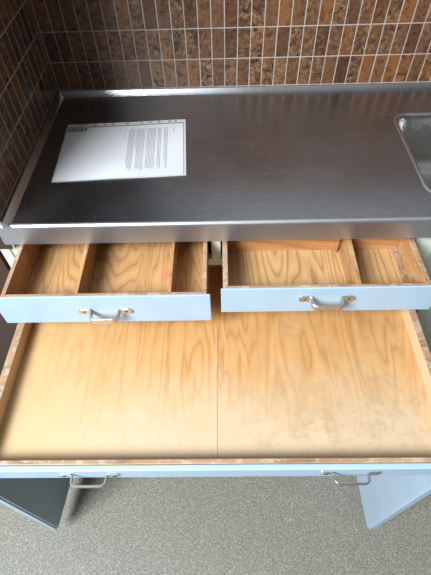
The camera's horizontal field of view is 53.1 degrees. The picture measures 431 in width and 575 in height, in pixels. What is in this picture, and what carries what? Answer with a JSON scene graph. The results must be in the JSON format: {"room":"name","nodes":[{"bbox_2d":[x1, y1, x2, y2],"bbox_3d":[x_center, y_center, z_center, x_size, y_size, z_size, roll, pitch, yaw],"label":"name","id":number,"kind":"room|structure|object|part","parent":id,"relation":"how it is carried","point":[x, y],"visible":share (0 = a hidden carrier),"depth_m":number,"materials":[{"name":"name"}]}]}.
{"room":"kitchen","nodes":[
{"label":"kitchen","id":0,"kind":"room"},
{"bbox_2d":[0,0,56,375],"bbox_3d":[-0.628,-0.566,0.758,0.354,2.500,0.525,-1,52,1],"label":"wall","id":1,"kind":"structure","parent":0,"point":[28,91],"depth_m":0.99,"materials":[{"name":"tile"}]},
{"bbox_2d":[0,476,430,574],"bbox_3d":[-0.225,1.515,0.748,6.400,0.050,4.031,-1,52,1],"label":"floor","id":2,"kind":"structure","parent":0,"point":[244,525],"depth_m":1.31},
{"bbox_2d":[0,238,430,529],"bbox_3d":[0.004,0.127,1.269,0.994,0.816,0.978,-1,52,1],"label":"base cabinet","id":3,"kind":"object","parent":2,"relation":"on","point":[261,357],"visible":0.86,"depth_m":0.90,"materials":[{"name":"blue paint"}]},
{"bbox_3d":[-0.460,0.366,1.190,0.022,0.548,0.453,3,52,4],"label":"door","id":4,"kind":"part","parent":3,"relation":"part of","materials":[{"name":"blue paint"}]},
{"bbox_3d":[-0.228,0.346,0.772,0.108,0.008,0.023,-1,52,1],"label":"handle","id":5,"kind":"part","parent":3,"relation":"part of","materials":[{"name":"silver metal"}]},
{"bbox_3d":[-0.222,-0.133,1.015,0.410,0.076,0.436,-1,52,1],"label":"drawer","id":6,"kind":"part","parent":3,"relation":"part of","materials":[{"name":"brown wood"}]},
{"bbox_3d":[-0.226,0.058,0.876,0.112,0.016,0.028,-1,52,1],"label":"handle","id":7,"kind":"part","parent":3,"relation":"part of","materials":[{"name":"silver metal"}]},
{"bbox_3d":[-0.227,0.044,0.884,0.436,0.088,0.004,-1,52,1],"label":"drawer","id":8,"kind":"part","parent":3,"relation":"part of","materials":[{"name":"blue paint"}]},
{"bbox_3d":[-0.221,-0.114,1.038,0.392,0.004,0.420,-1,52,1],"label":"panel","id":9,"kind":"part","parent":3,"relation":"part of","materials":[{"name":"brown wood"}]},
{"bbox_3d":[0.011,0.129,1.267,0.980,0.816,0.018,-1,52,1],"label":"frame","id":10,"kind":"part","parent":3,"relation":"part of","materials":[{"name":"white paint"}]},
{"bbox_3d":[0.003,0.130,0.938,0.886,0.045,0.498,-1,52,1],"label":"drawer","id":11,"kind":"part","parent":3,"relation":"part of","materials":[{"name":"brown wood"}]},
{"bbox_3d":[0.003,0.332,0.781,0.936,0.044,0.010,-1,52,1],"label":"drawer","id":12,"kind":"part","parent":3,"relation":"part of","materials":[{"name":"blue paint"}]},
{"bbox_3d":[0.003,0.140,0.950,0.853,0.005,0.481,-1,52,1],"label":"panel","id":13,"kind":"part","parent":3,"relation":"part of","materials":[{"name":"brown wood"}]},
{"bbox_3d":[0.222,-0.109,0.980,0.390,0.061,0.010,-1,52,1],"label":"cross rail","id":14,"kind":"part","parent":3,"relation":"part of","materials":[{"name":"brown wood"}]},
{"bbox_3d":[0.222,-0.126,1.034,0.390,0.004,0.406,-1,52,1],"label":"panel","id":15,"kind":"part","parent":3,"relation":"part of","materials":[{"name":"brown wood"}]},
{"bbox_3d":[0.230,0.024,0.880,0.436,0.078,0.004,-1,52,1],"label":"drawer","id":16,"kind":"part","parent":3,"relation":"part of","materials":[{"name":"blue paint"}]},
{"bbox_3d":[0.222,-0.145,1.011,0.412,0.076,0.423,-1,52,1],"label":"drawer","id":17,"kind":"part","parent":3,"relation":"part of","materials":[{"name":"brown wood"}]},
{"bbox_3d":[0.225,0.032,0.864,0.114,0.016,0.028,-1,52,1],"label":"handle","id":18,"kind":"part","parent":3,"relation":"part of","materials":[{"name":"silver metal"}]},
{"bbox_3d":[0.241,0.338,0.762,0.107,0.008,0.022,-1,52,1],"label":"handle","id":19,"kind":"part","parent":3,"relation":"part of","materials":[{"name":"silver metal"}]},
{"bbox_3d":[0.440,0.355,1.173,0.022,0.548,0.453,-2,52,0],"label":"door","id":20,"kind":"part","parent":3,"relation":"part of","materials":[{"name":"blue paint"}]},
{"bbox_2d":[416,254,430,352],"bbox_3d":[0.883,-0.060,1.390,0.762,0.812,0.536,-1,52,1],"label":"base cabinet","id":21,"kind":"object","parent":2,"relation":"on","point":[424,315],"visible":0.02,"depth_m":1.19,"materials":[{"name":"green paint"}]},
{"bbox_2d":[0,82,430,244],"bbox_3d":[0.410,-0.302,1.093,1.731,0.167,0.526,-1,52,1],"label":"countertop","id":22,"kind":"structure","parent":21,"relation":"on","point":[339,161],"depth_m":0.98,"materials":[{"name":"silver metal"}]},
{"bbox_2d":[52,119,185,181],"bbox_3d":[-0.225,-0.338,1.049,0.305,0.003,0.232,-3,52,-1],"label":"plastic sleeve","id":23,"kind":"object","parent":22,"relation":"on","point":[181,120],"visible":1,"depth_m":1.11,"materials":[{"name":"white"}]},
{"bbox_2d":[53,123,182,180],"bbox_3d":[-0.226,-0.334,1.045,0.296,0.002,0.210,-3,52,-1],"label":"paper sheet","id":24,"kind":"object","parent":23,"relation":"in","point":[156,149],"visible":1,"depth_m":1.04,"materials":[{"name":"white paper"}]},
{"bbox_2d":[393,112,430,192],"bbox_3d":[0.689,-0.280,1.075,0.468,0.156,0.333,-1,52,1],"label":"sink","id":25,"kind":"object","parent":22,"relation":"in","point":[411,130],"depth_m":1.13,"materials":[{"name":"silver metal"}]},
{"bbox_3d":[0.724,0.130,1.259,0.348,0.675,0.018,-1,52,1],"label":"door","id":26,"kind":"part","parent":21,"relation":"part of","materials":[{"name":"green paint"}]},
{"bbox_2d":[27,0,430,90],"bbox_3d":[0.665,-0.832,0.927,2.960,2.500,0.104,-1,52,1],"label":"wall","id":27,"kind":"structure","parent":0,"point":[87,44],"depth_m":1.10,"materials":[{"name":"tile"}]}
]}

